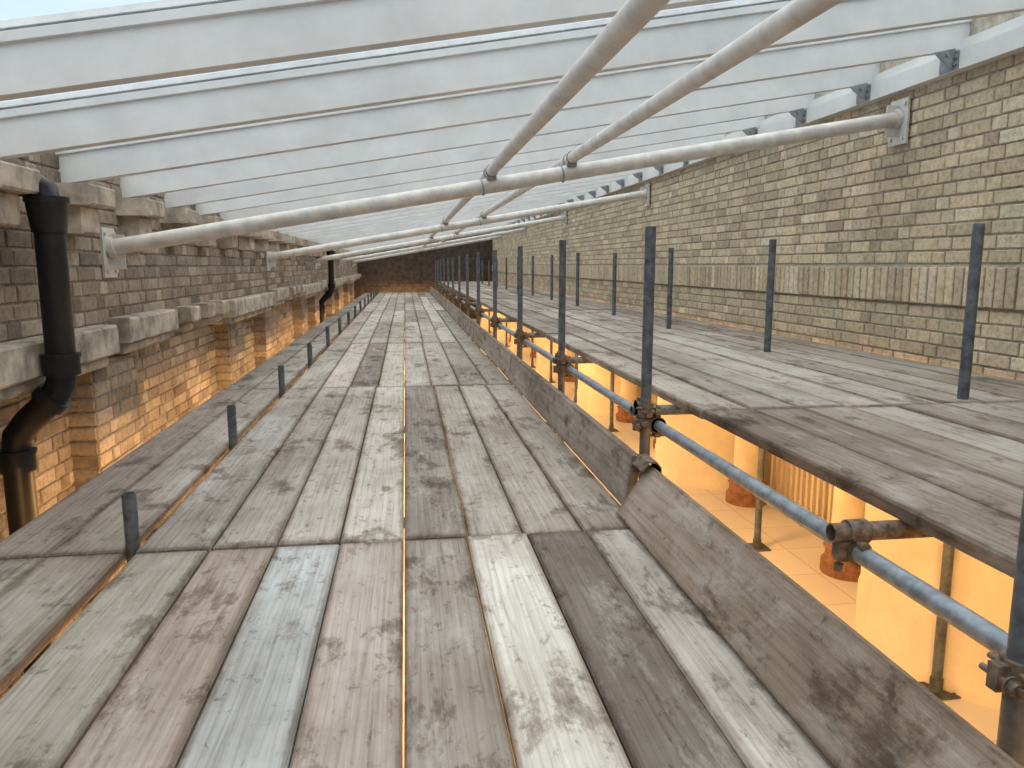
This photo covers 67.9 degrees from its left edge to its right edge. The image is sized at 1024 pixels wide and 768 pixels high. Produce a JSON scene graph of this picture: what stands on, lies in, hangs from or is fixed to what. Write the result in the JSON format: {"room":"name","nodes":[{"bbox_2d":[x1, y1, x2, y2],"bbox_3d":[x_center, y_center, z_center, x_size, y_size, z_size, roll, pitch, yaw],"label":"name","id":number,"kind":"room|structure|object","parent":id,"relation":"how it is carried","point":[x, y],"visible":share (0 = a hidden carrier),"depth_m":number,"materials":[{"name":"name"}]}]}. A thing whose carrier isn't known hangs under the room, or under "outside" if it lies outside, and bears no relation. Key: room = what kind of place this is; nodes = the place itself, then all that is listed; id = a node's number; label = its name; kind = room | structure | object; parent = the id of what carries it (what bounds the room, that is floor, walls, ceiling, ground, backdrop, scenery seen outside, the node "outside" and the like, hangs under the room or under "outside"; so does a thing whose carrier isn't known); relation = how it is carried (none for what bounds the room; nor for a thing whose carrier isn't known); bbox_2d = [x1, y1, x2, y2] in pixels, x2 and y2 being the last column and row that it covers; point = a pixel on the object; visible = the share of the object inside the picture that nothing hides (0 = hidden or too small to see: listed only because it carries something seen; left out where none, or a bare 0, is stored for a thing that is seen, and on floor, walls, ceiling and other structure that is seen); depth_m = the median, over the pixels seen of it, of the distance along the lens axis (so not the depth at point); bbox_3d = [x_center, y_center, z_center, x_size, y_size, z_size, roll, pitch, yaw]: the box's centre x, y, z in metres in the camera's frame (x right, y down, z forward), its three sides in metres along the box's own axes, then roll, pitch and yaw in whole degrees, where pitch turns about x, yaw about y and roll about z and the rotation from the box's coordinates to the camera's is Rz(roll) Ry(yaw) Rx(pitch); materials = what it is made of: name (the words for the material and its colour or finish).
{"room":"scaffolding platform","nodes":[
{"label":"scaffolding platform","id":0,"kind":"room"},
{"bbox_2d":[121,491,139,562],"bbox_3d":[-1.355,1.000,2.783,0.150,1.242,0.150,-1,9,-8],"label":"scaffold pole","id":1,"kind":"object","parent":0,"point":[129,509],"depth_m":2.69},
{"bbox_2d":[0,152,357,699],"bbox_3d":[-3.741,-1.238,12.565,0.463,2.642,32.004,-1,9,-8],"label":"wall","id":2,"kind":"structure","parent":0,"point":[116,408],"depth_m":4.94,"materials":[{"name":"brick"}]},
{"bbox_2d":[0,160,40,226],"bbox_3d":[-2.112,-0.776,3.127,0.200,0.245,0.340,-1,9,-8],"label":"stone corbel","id":3,"kind":"object","parent":2,"relation":"attached to","point":[15,180],"visible":0.95,"depth_m":3.13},
{"bbox_2d":[0,175,81,673],"bbox_3d":[-2.146,0.270,3.480,0.400,2.449,0.180,-1,9,-8],"label":"downpipe","id":4,"kind":"object","parent":2,"relation":"attached to","point":[47,211],"visible":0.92,"depth_m":3.39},
{"bbox_2d":[0,325,119,401],"bbox_3d":[-2.221,-0.044,3.206,0.275,0.235,2.300,-1,9,-8],"label":"cornice block","id":5,"kind":"object","parent":2,"relation":"attached to","point":[21,370],"visible":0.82,"depth_m":3.39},
{"bbox_2d":[53,182,115,234],"bbox_3d":[-2.231,-0.907,3.969,0.200,0.245,0.340,-1,9,-8],"label":"stone corbel","id":6,"kind":"object","parent":2,"relation":"attached to","point":[86,199],"visible":0.86,"depth_m":3.87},
{"bbox_2d":[113,197,164,236],"bbox_3d":[-2.349,-1.039,4.810,0.200,0.245,0.340,-1,9,-8],"label":"stone corbel","id":7,"kind":"object","parent":2,"relation":"attached to","point":[135,215],"visible":0.8,"depth_m":4.70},
{"bbox_2d":[109,309,178,353],"bbox_3d":[-2.470,-0.356,4.987,0.280,0.220,0.950,-1,9,-8],"label":"cornice block","id":8,"kind":"object","parent":2,"relation":"attached to","point":[136,331],"visible":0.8,"depth_m":4.80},
{"bbox_2d":[158,208,199,243],"bbox_3d":[-2.468,-1.171,5.652,0.200,0.245,0.340,-1,9,-8],"label":"stone corbel","id":9,"kind":"object","parent":2,"relation":"attached to","point":[175,218],"visible":0.66,"depth_m":5.49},
{"bbox_2d":[173,305,200,330],"bbox_3d":[-2.583,-0.505,5.862,0.300,0.185,0.240,-1,9,-8],"label":"stone dentil","id":10,"kind":"object","parent":2,"relation":"attached to","point":[187,315],"visible":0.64,"depth_m":5.78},
{"bbox_2d":[191,302,216,325],"bbox_3d":[-2.652,-0.582,6.352,0.300,0.185,0.240,-1,9,-8],"label":"stone dentil","id":11,"kind":"object","parent":2,"relation":"attached to","point":[208,309],"visible":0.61,"depth_m":6.28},
{"bbox_2d":[192,216,224,245],"bbox_3d":[-2.586,-1.303,6.493,0.200,0.245,0.340,-1,9,-8],"label":"stone corbel","id":12,"kind":"object","parent":2,"relation":"attached to","point":[203,219],"visible":0.36,"depth_m":6.38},
{"bbox_2d":[207,300,229,321],"bbox_3d":[-2.721,-0.659,6.841,0.300,0.185,0.240,-1,9,-8],"label":"stone dentil","id":13,"kind":"object","parent":2,"relation":"attached to","point":[222,306],"visible":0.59,"depth_m":6.77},
{"bbox_2d":[218,235,237,248],"bbox_3d":[-2.705,-1.434,7.335,0.200,0.245,0.340,-1,9,-8],"label":"stone corbel","id":14,"kind":"object","parent":2,"relation":"attached to","point":[225,242],"visible":0.34,"depth_m":7.24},
{"bbox_2d":[209,292,275,324],"bbox_3d":[-2.958,-0.864,8.441,0.275,0.235,2.300,-1,9,-8],"label":"cornice block","id":15,"kind":"object","parent":2,"relation":"attached to","point":[244,307],"visible":0.82,"depth_m":7.93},
{"bbox_2d":[237,231,261,249],"bbox_3d":[-2.823,-1.566,8.177,0.200,0.245,0.340,-1,9,-8],"label":"stone corbel","id":16,"kind":"object","parent":2,"relation":"attached to","point":[246,241],"visible":0.68,"depth_m":8.07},
{"bbox_2d":[254,230,274,251],"bbox_3d":[-2.942,-1.698,9.018,0.200,0.245,0.340,-1,9,-8],"label":"stone corbel","id":17,"kind":"object","parent":2,"relation":"attached to","point":[261,243],"visible":0.82,"depth_m":8.91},
{"bbox_2d":[268,233,285,251],"bbox_3d":[-3.060,-1.830,9.860,0.200,0.245,0.340,-1,9,-8],"label":"stone corbel","id":18,"kind":"object","parent":2,"relation":"attached to","point":[273,245],"visible":0.73,"depth_m":9.76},
{"bbox_2d":[268,287,288,306],"bbox_3d":[-3.207,-1.175,10.222,0.280,0.220,0.950,-1,9,-8],"label":"cornice block","id":19,"kind":"object","parent":2,"relation":"attached to","point":[282,293],"visible":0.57,"depth_m":10.09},
{"bbox_2d":[280,235,294,250],"bbox_3d":[-3.179,-1.962,10.701,0.200,0.245,0.340,-1,9,-8],"label":"stone corbel","id":20,"kind":"object","parent":2,"relation":"attached to","point":[284,246],"visible":0.64,"depth_m":10.59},
{"bbox_2d":[286,287,295,299],"bbox_3d":[-3.320,-1.325,11.098,0.300,0.185,0.240,-1,9,-8],"label":"stone dentil","id":21,"kind":"object","parent":2,"relation":"attached to","point":[292,290],"visible":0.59,"depth_m":11.00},
{"bbox_2d":[289,238,302,249],"bbox_3d":[-3.297,-2.093,11.543,0.200,0.245,0.340,-1,9,-8],"label":"stone corbel","id":22,"kind":"object","parent":2,"relation":"attached to","point":[298,241],"visible":0.5,"depth_m":11.43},
{"bbox_2d":[291,282,320,299],"bbox_3d":[-3.695,-1.683,13.677,0.275,0.235,2.300,-1,9,-8],"label":"cornice block","id":23,"kind":"object","parent":2,"relation":"attached to","point":[311,289],"visible":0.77,"depth_m":13.26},
{"bbox_2d":[319,250,335,354],"bbox_3d":[-3.929,-1.712,16.143,0.400,2.449,0.180,-1,9,-8],"label":"downpipe","id":24,"kind":"object","parent":2,"relation":"attached to","point":[331,285],"visible":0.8,"depth_m":16.06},
{"bbox_2d":[352,235,500,266],"bbox_3d":[-2.859,-4.535,25.713,5.011,1.152,0.190,-1,9,-8],"label":"tube","id":25,"kind":"object","parent":2,"relation":"attached to","point":[354,262],"visible":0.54,"depth_m":25.66,"materials":[{"name":"white paint"}]},
{"bbox_2d":[338,227,525,267],"bbox_3d":[-2.122,-3.715,20.478,5.011,1.152,0.190,-1,9,-8],"label":"tube","id":26,"kind":"object","parent":2,"relation":"attached to","point":[523,229],"visible":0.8,"depth_m":20.43,"materials":[{"name":"white paint"}]},
{"bbox_2d":[315,211,566,268],"bbox_3d":[-1.385,-2.895,15.243,5.011,1.152,0.190,-1,9,-8],"label":"tube","id":27,"kind":"object","parent":2,"relation":"attached to","point":[563,218],"visible":0.91,"depth_m":15.20,"materials":[{"name":"white paint"}]},
{"bbox_2d":[266,183,649,270],"bbox_3d":[-0.647,-2.076,10.008,5.011,1.152,0.190,-1,9,-8],"label":"tube","id":28,"kind":"object","parent":2,"relation":"attached to","point":[643,194],"visible":0.97,"depth_m":9.96,"materials":[{"name":"white paint"}]},
{"bbox_2d":[100,96,910,277],"bbox_3d":[0.091,-1.254,4.763,5.011,1.152,0.190,-1,9,-8],"label":"tube","id":29,"kind":"object","parent":2,"relation":"attached to","point":[114,248],"depth_m":4.70,"materials":[{"name":"white paint"}]},
{"bbox_2d":[227,405,237,451],"bbox_3d":[-1.579,0.743,4.370,0.150,1.260,0.150,-1,9,-8],"label":"scaffold pole","id":30,"kind":"object","parent":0,"point":[231,409],"depth_m":4.27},
{"bbox_2d":[278,365,284,398],"bbox_3d":[-1.820,0.475,6.083,0.150,1.259,0.150,-1,9,-8],"label":"scaffold pole","id":31,"kind":"object","parent":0,"point":[281,376],"depth_m":5.99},
{"bbox_2d":[307,343,312,367],"bbox_3d":[-2.071,0.201,7.864,0.150,1.249,0.150,-1,9,-8],"label":"scaffold pole","id":32,"kind":"object","parent":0,"point":[309,345],"depth_m":7.77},
{"bbox_2d":[325,326,329,348],"bbox_3d":[-2.326,-0.095,9.673,0.150,1.275,0.150,-1,9,-8],"label":"scaffold pole","id":33,"kind":"object","parent":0,"point":[326,327],"depth_m":9.58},
{"bbox_2d":[354,233,492,318],"bbox_3d":[-3.316,-4.256,28.605,5.800,3.640,0.199,-1,9,-8],"label":"wall","id":34,"kind":"structure","parent":0,"point":[413,272],"depth_m":28.49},
{"bbox_2d":[452,257,453,318],"bbox_3d":[-1.320,-1.733,17.120,0.150,2.208,0.150,-1,9,-8],"label":"scaffold pole","id":35,"kind":"object","parent":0,"point":[452,257],"depth_m":17.00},
{"bbox_2d":[458,256,460,326],"bbox_3d":[-1.044,-1.428,15.163,0.150,2.210,0.150,-1,9,-8],"label":"scaffold pole","id":36,"kind":"object","parent":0,"point":[459,277],"depth_m":15.06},
{"bbox_2d":[466,254,468,335],"bbox_3d":[-0.769,-1.131,13.204,0.150,2.229,0.150,-1,9,-8],"label":"scaffold pole","id":37,"kind":"object","parent":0,"point":[467,255],"depth_m":13.09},
{"bbox_2d":[477,252,479,347],"bbox_3d":[-0.493,-0.822,11.247,0.150,2.225,0.150,-1,9,-8],"label":"scaffold pole","id":38,"kind":"object","parent":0,"point":[478,253],"depth_m":11.13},
{"bbox_2d":[488,260,491,332],"bbox_3d":[-0.693,-2.642,22.993,0.150,2.186,0.150,-1,9,-8],"label":"scaffold pole","id":39,"kind":"object","parent":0,"point":[488,260],"depth_m":22.90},
{"bbox_2d":[493,250,496,366],"bbox_3d":[-0.204,-0.495,9.193,0.150,2.213,0.150,-1,9,-8],"label":"scaffold pole","id":40,"kind":"object","parent":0,"point":[494,251],"depth_m":9.07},
{"bbox_2d":[505,258,509,346],"bbox_3d":[-0.141,-2.043,19.077,0.150,2.216,0.150,-1,9,-8],"label":"scaffold pole","id":41,"kind":"object","parent":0,"point":[506,345],"depth_m":19.00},
{"bbox_2d":[402,319,999,767],"bbox_3d":[-1.098,0.107,13.147,5.800,0.200,32.400,-1,9,-8],"label":"floor","id":42,"kind":"structure","parent":0,"point":[795,550],"depth_m":5.63,"materials":[{"name":"tile"}]},
{"bbox_2d":[0,293,374,694],"bbox_3d":[-3.000,-0.926,12.515,0.491,0.046,31.588,-1,9,-8],"label":"scaffold board deck","id":43,"kind":"object","parent":42,"relation":"on","point":[55,563],"visible":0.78,"depth_m":3.10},
{"bbox_2d":[0,292,833,767],"bbox_3d":[-1.805,-0.952,12.677,1.851,0.047,31.592,-1,9,-8],"label":"deck","id":44,"kind":"object","parent":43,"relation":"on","point":[260,625],"visible":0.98,"depth_m":2.17,"materials":[{"name":"wood"}]},
{"bbox_2d":[445,299,458,319],"bbox_3d":[-1.244,-1.533,15.517,0.063,0.226,3.600,-1,9,-8],"label":"board","id":45,"kind":"object","parent":44,"relation":"on","point":[450,308],"visible":0.91,"depth_m":15.22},
{"bbox_2d":[455,308,476,339],"bbox_3d":[-0.748,-0.978,11.974,0.067,0.227,3.600,-1,9,-8],"label":"board","id":46,"kind":"object","parent":44,"relation":"on","point":[467,324],"visible":0.91,"depth_m":11.56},
{"bbox_2d":[473,324,514,378],"bbox_3d":[-0.247,-0.423,8.432,0.063,0.226,3.600,-1,9,-8],"label":"board","id":47,"kind":"object","parent":44,"relation":"on","point":[495,350],"visible":0.91,"depth_m":7.88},
{"bbox_2d":[509,355,638,503],"bbox_3d":[0.250,0.132,4.889,0.067,0.227,3.600,-1,9,-8],"label":"board","id":48,"kind":"object","parent":44,"relation":"on","point":[608,457],"visible":0.82,"depth_m":3.96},
{"bbox_2d":[632,454,661,471],"bbox_3d":[0.541,0.342,3.058,0.080,0.091,0.130,-1,9,-8],"label":"clip","id":49,"kind":"object","parent":48,"relation":"attached to","point":[641,461],"visible":0.84,"depth_m":3.04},
{"bbox_2d":[616,465,1023,767],"bbox_3d":[0.766,0.726,1.172,0.162,0.214,3.860,-1,9,-8],"label":"board","id":50,"kind":"object","parent":44,"relation":"on","point":[855,704],"visible":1,"depth_m":1.74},
{"bbox_2d":[831,519,872,571],"bbox_3d":[0.858,0.407,1.917,0.085,0.131,0.110,-1,9,-8],"label":"coupler","id":51,"kind":"object","parent":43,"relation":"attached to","point":[861,529],"visible":0.79,"depth_m":1.90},
{"bbox_2d":[826,520,931,542],"bbox_3d":[1.819,0.352,2.048,2.055,0.048,0.048,-1,9,-8],"label":"tube","id":52,"kind":"object","parent":51,"relation":"attached to","point":[884,529],"depth_m":1.91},
{"bbox_2d":[481,305,492,328],"bbox_3d":[-0.589,-2.351,24.842,0.855,1.040,1.420,-1,9,-8],"label":"drum","id":53,"kind":"object","parent":42,"relation":"on","point":[484,322],"visible":0.19,"depth_m":24.49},
{"bbox_2d":[497,313,510,339],"bbox_3d":[-0.100,-1.807,21.368,0.855,1.040,1.420,-1,9,-8],"label":"wall","id":54,"kind":"structure","parent":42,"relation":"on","point":[500,333],"depth_m":20.91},
{"bbox_2d":[517,246,522,394],"bbox_3d":[0.076,-0.183,7.207,0.150,2.212,0.150,-1,9,-8],"label":"scaffold pole","id":55,"kind":"object","parent":42,"relation":"on","point":[520,248],"depth_m":7.09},
{"bbox_2d":[514,336,529,347],"bbox_3d":[0.090,-0.394,7.171,0.152,0.111,0.110,-1,9,-8],"label":"coupler","id":56,"kind":"object","parent":55,"relation":"attached to","point":[517,341],"depth_m":7.15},
{"bbox_2d":[514,333,545,337],"bbox_3d":[1.055,-0.484,7.385,2.080,0.048,0.048,-1,9,-8],"label":"tube","id":57,"kind":"object","parent":55,"relation":"attached to","point":[529,335],"depth_m":7.25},
{"bbox_2d":[511,322,530,354],"bbox_3d":[0.389,-1.263,17.894,0.855,1.040,1.420,-1,9,-8],"label":"drum","id":58,"kind":"object","parent":42,"relation":"on","point":[526,351],"visible":0.18,"depth_m":17.57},
{"bbox_2d":[530,256,535,367],"bbox_3d":[0.410,-1.429,15.163,0.150,2.213,0.150,-1,9,-8],"label":"scaffold pole","id":59,"kind":"object","parent":42,"relation":"on","point":[532,267],"depth_m":15.08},
{"bbox_2d":[536,338,557,377],"bbox_3d":[0.878,-0.719,14.420,0.855,1.040,1.420,-1,9,-8],"label":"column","id":60,"kind":"structure","parent":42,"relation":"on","point":[542,363],"depth_m":14.07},
{"bbox_2d":[549,255,555,382],"bbox_3d":[0.685,-1.120,13.206,0.150,2.208,0.150,-1,9,-8],"label":"scaffold pole","id":61,"kind":"object","parent":42,"relation":"on","point":[551,261],"depth_m":13.12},
{"bbox_2d":[557,240,565,441],"bbox_3d":[0.343,0.117,5.309,0.150,2.206,0.150,-1,9,-8],"label":"scaffold pole","id":62,"kind":"object","parent":42,"relation":"on","point":[562,243],"depth_m":5.19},
{"bbox_2d":[555,351,571,364],"bbox_3d":[0.346,-0.166,5.279,0.110,0.111,0.152,-1,9,-8],"label":"coupler","id":63,"kind":"object","parent":62,"relation":"attached to","point":[560,359],"depth_m":5.23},
{"bbox_2d":[553,362,574,376],"bbox_3d":[0.358,-0.097,5.273,0.152,0.111,0.110,-1,9,-8],"label":"coupler","id":64,"kind":"object","parent":62,"relation":"attached to","point":[559,369],"depth_m":5.25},
{"bbox_2d":[553,357,592,363],"bbox_3d":[1.322,-0.186,5.486,2.080,0.048,0.048,-1,9,-8],"label":"tube","id":65,"kind":"object","parent":62,"relation":"attached to","point":[575,360],"depth_m":5.35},
{"bbox_2d":[565,348,574,381],"bbox_3d":[1.061,-0.575,13.498,0.340,1.040,0.340,-1,9,-8],"label":"column","id":66,"kind":"structure","parent":42,"relation":"on","point":[567,352],"depth_m":13.41,"materials":[{"name":"ceramic"}]},
{"bbox_2d":[573,253,579,402],"bbox_3d":[0.961,-0.818,11.248,0.150,2.216,0.150,-1,9,-8],"label":"scaffold pole","id":67,"kind":"object","parent":42,"relation":"on","point":[577,254],"depth_m":11.15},
{"bbox_2d":[577,355,640,415],"bbox_3d":[1.367,-0.175,10.946,0.855,1.040,1.420,-1,9,-8],"label":"column","id":68,"kind":"structure","parent":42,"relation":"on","point":[590,400],"depth_m":10.52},
{"bbox_2d":[608,253,618,431],"bbox_3d":[1.236,-0.496,9.294,0.150,2.184,0.150,-1,9,-8],"label":"scaffold pole","id":69,"kind":"object","parent":42,"relation":"on","point":[611,427],"depth_m":9.21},
{"bbox_2d":[616,378,637,422],"bbox_3d":[1.550,-0.031,10.024,0.340,1.040,0.340,-1,9,-8],"label":"column","id":70,"kind":"structure","parent":42,"relation":"on","point":[629,391],"depth_m":9.95,"materials":[{"name":"ceramic"}]},
{"bbox_2d":[638,226,655,479],"bbox_3d":[0.602,0.406,3.470,0.150,2.205,0.150,-1,9,-8],"label":"scaffold pole","id":71,"kind":"object","parent":42,"relation":"on","point":[650,231],"depth_m":3.35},
{"bbox_2d":[633,397,661,418],"bbox_3d":[0.605,0.122,3.440,0.110,0.111,0.152,-1,9,-8],"label":"coupler","id":72,"kind":"object","parent":71,"relation":"attached to","point":[641,410],"depth_m":3.39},
{"bbox_2d":[630,404,690,415],"bbox_3d":[1.581,0.102,3.647,2.080,0.048,0.048,-1,9,-8],"label":"tube","id":73,"kind":"object","parent":72,"relation":"attached to","point":[666,409],"depth_m":3.51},
{"bbox_2d":[632,413,665,437],"bbox_3d":[0.617,0.192,3.433,0.152,0.111,0.110,-1,9,-8],"label":"coupler","id":74,"kind":"object","parent":71,"relation":"attached to","point":[640,425],"depth_m":3.41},
{"bbox_2d":[442,288,1007,655],"bbox_3d":[-0.655,-1.272,12.735,0.062,0.062,31.294,-1,9,-8],"label":"tube","id":75,"kind":"object","parent":74,"relation":"attached to","point":[970,623],"depth_m":1.99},
{"bbox_2d":[666,248,673,328],"bbox_3d":[1.508,-0.202,7.365,0.150,2.200,0.150,-1,9,-8],"label":"scaffold pole","id":76,"kind":"object","parent":42,"relation":"on","point":[671,250],"depth_m":7.23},
{"bbox_2d":[655,397,771,491],"bbox_3d":[1.856,0.368,7.473,0.855,1.040,1.420,-1,9,-8],"label":"drum","id":77,"kind":"object","parent":42,"relation":"on","point":[678,465],"visible":0.27,"depth_m":7.01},
{"bbox_2d":[726,435,765,507],"bbox_3d":[2.039,0.513,6.550,0.340,1.040,0.340,-1,9,-8],"label":"column","id":78,"kind":"structure","parent":42,"relation":"on","point":[745,452],"depth_m":6.48,"materials":[{"name":"ceramic"}]},
{"bbox_2d":[748,239,776,551],"bbox_3d":[1.787,0.103,5.377,0.150,2.213,0.150,-1,9,-8],"label":"scaffold pole","id":79,"kind":"object","parent":42,"relation":"on","point":[757,544],"depth_m":5.30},
{"bbox_2d":[767,454,833,522],"bbox_3d":[2.470,0.658,5.785,0.060,0.990,2.060,-1,9,-8],"label":"slatted screen","id":80,"kind":"object","parent":42,"relation":"on","point":[803,488],"visible":0.14,"depth_m":6.25,"materials":[{"name":"beige wood"}]},
{"bbox_2d":[820,486,865,581],"bbox_3d":[2.252,0.750,5.033,0.340,1.040,0.340,-1,9,-8],"label":"column","id":81,"kind":"structure","parent":42,"relation":"on","point":[846,505],"depth_m":4.97,"materials":[{"name":"ceramic"}]},
{"bbox_2d":[855,503,1013,709],"bbox_3d":[2.345,0.912,3.999,0.855,1.040,1.420,-1,9,-8],"label":"column","id":82,"kind":"structure","parent":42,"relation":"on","point":[902,629],"depth_m":3.71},
{"bbox_2d":[919,223,984,700],"bbox_3d":[2.050,0.393,3.508,0.150,2.219,0.150,-1,9,-8],"label":"scaffold pole","id":83,"kind":"object","parent":42,"relation":"on","point":[936,681],"depth_m":3.43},
{"bbox_2d":[439,281,1023,577],"bbox_3d":[0.428,-1.395,12.922,1.973,0.047,31.594,-1,9,-8],"label":"deck","id":84,"kind":"object","parent":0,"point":[894,434],"visible":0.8,"depth_m":3.27,"materials":[{"name":"wood"}]},
{"bbox_2d":[492,11,1023,380],"bbox_3d":[1.604,-1.772,13.233,0.345,3.492,32.004,-1,9,-8],"label":"wall","id":85,"kind":"structure","parent":0,"point":[873,244],"depth_m":5.61,"materials":[{"name":"yellow brick"}]},
{"bbox_2d":[0,0,733,100],"bbox_3d":[0.403,-1.326,2.516,5.140,1.038,0.092,-1,9,-8],"label":"rafter","id":86,"kind":"object","parent":85,"relation":"attached to","point":[178,42],"visible":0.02,"depth_m":2.35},
{"bbox_2d":[349,224,507,250],"bbox_3d":[-2.559,-4.620,23.555,5.140,1.038,0.092,-1,9,-8],"label":"rafter","id":87,"kind":"object","parent":85,"relation":"attached to","point":[505,224],"visible":0.02,"depth_m":23.51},
{"bbox_2d":[348,223,509,249],"bbox_3d":[-2.440,-4.489,22.713,5.140,1.038,0.092,-1,9,-8],"label":"rafter","id":88,"kind":"object","parent":85,"relation":"attached to","point":[505,223],"visible":0.02,"depth_m":22.67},
{"bbox_2d":[345,221,515,249],"bbox_3d":[-2.322,-4.357,21.872,5.140,1.038,0.092,-1,9,-8],"label":"rafter","id":89,"kind":"object","parent":85,"relation":"attached to","point":[512,221],"visible":0.02,"depth_m":21.83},
{"bbox_2d":[342,219,519,248],"bbox_3d":[-2.204,-4.225,21.030,5.140,1.038,0.092,-1,9,-8],"label":"rafter","id":90,"kind":"object","parent":85,"relation":"attached to","point":[517,219],"visible":0.02,"depth_m":20.98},
{"bbox_2d":[321,204,556,243],"bbox_3d":[-1.493,-3.434,15.981,5.140,1.038,0.092,-1,9,-8],"label":"rafter","id":91,"kind":"object","parent":85,"relation":"attached to","point":[555,204],"visible":0.02,"depth_m":15.88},
{"bbox_2d":[316,201,565,242],"bbox_3d":[-1.374,-3.303,15.139,5.140,1.038,0.092,-1,9,-8],"label":"rafter","id":92,"kind":"object","parent":85,"relation":"attached to","point":[554,203],"visible":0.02,"depth_m":15.09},
{"bbox_2d":[309,197,574,241],"bbox_3d":[-1.256,-3.171,14.298,5.140,1.038,0.092,-1,9,-8],"label":"rafter","id":93,"kind":"object","parent":85,"relation":"attached to","point":[564,199],"visible":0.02,"depth_m":14.25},
{"bbox_2d":[303,193,584,239],"bbox_3d":[-1.137,-3.039,13.456,5.140,1.038,0.092,-1,9,-8],"label":"rafter","id":94,"kind":"object","parent":85,"relation":"attached to","point":[579,194],"visible":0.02,"depth_m":13.40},
{"bbox_2d":[296,188,596,237],"bbox_3d":[-1.019,-2.907,12.615,5.140,1.038,0.092,-1,9,-8],"label":"rafter","id":95,"kind":"object","parent":85,"relation":"attached to","point":[591,189],"visible":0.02,"depth_m":12.56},
{"bbox_2d":[288,182,610,236],"bbox_3d":[-0.900,-2.776,11.773,5.140,1.038,0.092,-1,9,-8],"label":"rafter","id":96,"kind":"object","parent":85,"relation":"attached to","point":[606,183],"visible":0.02,"depth_m":11.72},
{"bbox_2d":[279,175,625,233],"bbox_3d":[-0.782,-2.644,10.932,5.140,1.038,0.092,-1,9,-8],"label":"rafter","id":97,"kind":"object","parent":85,"relation":"attached to","point":[612,179],"visible":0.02,"depth_m":10.88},
{"bbox_2d":[272,168,643,231],"bbox_3d":[-0.663,-2.512,10.090,5.140,1.038,0.092,-1,9,-8],"label":"rafter","id":98,"kind":"object","parent":85,"relation":"attached to","point":[630,172],"visible":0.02,"depth_m":10.07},
{"bbox_2d":[219,133,725,220],"bbox_3d":[-0.308,-2.117,7.566,5.140,1.038,0.092,-1,9,-8],"label":"rafter","id":99,"kind":"object","parent":85,"relation":"attached to","point":[249,212],"visible":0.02,"depth_m":7.49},
{"bbox_2d":[195,116,764,215],"bbox_3d":[-0.189,-1.985,6.724,5.140,1.038,0.092,-1,9,-8],"label":"rafter","id":100,"kind":"object","parent":85,"relation":"attached to","point":[215,207],"visible":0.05,"depth_m":6.66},
{"bbox_2d":[163,94,814,207],"bbox_3d":[-0.071,-1.853,5.883,5.140,1.038,0.092,-1,9,-8],"label":"rafter","id":101,"kind":"object","parent":85,"relation":"attached to","point":[208,194],"visible":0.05,"depth_m":5.82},
{"bbox_2d":[120,63,879,197],"bbox_3d":[0.048,-1.721,5.041,5.140,1.038,0.092,-1,9,-8],"label":"rafter","id":102,"kind":"object","parent":85,"relation":"attached to","point":[173,180],"visible":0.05,"depth_m":4.97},
{"bbox_2d":[0,0,1023,159],"bbox_3d":[0.285,-1.458,3.358,5.140,1.038,0.092,-1,9,-8],"label":"rafter","id":103,"kind":"object","parent":85,"relation":"attached to","point":[194,107],"visible":0.92,"depth_m":3.25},
{"bbox_2d":[55,19,971,182],"bbox_3d":[0.166,-1.590,4.199,5.140,1.038,0.092,-1,9,-8],"label":"rafter","id":104,"kind":"object","parent":85,"relation":"attached to","point":[82,165],"visible":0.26,"depth_m":4.12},
{"bbox_2d":[494,48,959,232],"bbox_3d":[1.336,-3.224,12.897,0.135,0.120,31.120,-1,9,-8],"label":"cleats","id":105,"kind":"object","parent":85,"relation":"attached to","point":[949,59],"visible":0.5,"depth_m":5.38,"materials":[{"name":"grey metal"}]},
{"bbox_2d":[490,15,1023,233],"bbox_3d":[1.435,-3.259,12.977,0.085,0.175,32.000,-1,9,-8],"label":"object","id":106,"kind":"structure","parent":85,"relation":"attached to","point":[1006,39],"depth_m":5.03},
{"bbox_2d":[996,491,1023,766],"bbox_3d":[0.897,0.739,1.376,0.150,2.194,0.150,-1,9,-8],"label":"scaffold pole","id":107,"kind":"object","parent":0,"point":[1010,734],"depth_m":1.33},
{"bbox_2d":[978,649,1023,699],"bbox_3d":[0.911,0.519,1.339,0.152,0.111,0.110,-1,9,-8],"label":"coupler","id":108,"kind":"object","parent":107,"relation":"attached to","point":[1005,675],"depth_m":1.32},
{"bbox_3d":[-1.098,-3.003,12.660,5.600,0.941,32.000,-1,9,-8],"label":"ceiling","id":109,"kind":"structure","parent":0,"visible":0},
{"bbox_2d":[0,0,790,109],"bbox_3d":[-1.088,-3.004,12.590,5.600,0.961,31.020,-1,9,-8],"label":"bars","id":110,"kind":"object","parent":109,"relation":"attached to","point":[160,5],"visible":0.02,"depth_m":3.15,"materials":[{"name":"white paint"}]},
{"bbox_3d":[0.827,-0.436,-0.463,5.011,1.152,0.190,-1,9,-8],"label":"tube","id":111,"kind":"object","parent":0,"visible":0},
{"bbox_3d":[0.588,-0.448,-0.498,0.110,0.186,0.120,-1,9,-8],"label":"bracket","id":112,"kind":"object","parent":111,"relation":"attached to","visible":0},
{"bbox_2d":[422,0,669,244],"bbox_3d":[-1.256,-2.569,12.706,0.068,0.068,32.000,-1,9,-8],"label":"tube","id":113,"kind":"object","parent":112,"relation":"attached to","point":[633,15],"visible":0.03,"depth_m":2.19,"materials":[{"name":"white paint"}]},
{"bbox_3d":[1.089,-0.544,-0.443,0.110,0.186,0.120,-1,9,-8],"label":"bracket","id":114,"kind":"object","parent":111,"relation":"attached to","visible":0},
{"bbox_2d":[439,0,843,241],"bbox_3d":[-0.756,-2.666,12.761,0.068,0.068,32.000,-1,9,-8],"label":"tube","id":115,"kind":"object","parent":114,"relation":"attached to","point":[796,13],"visible":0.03,"depth_m":2.53,"materials":[{"name":"white paint"}]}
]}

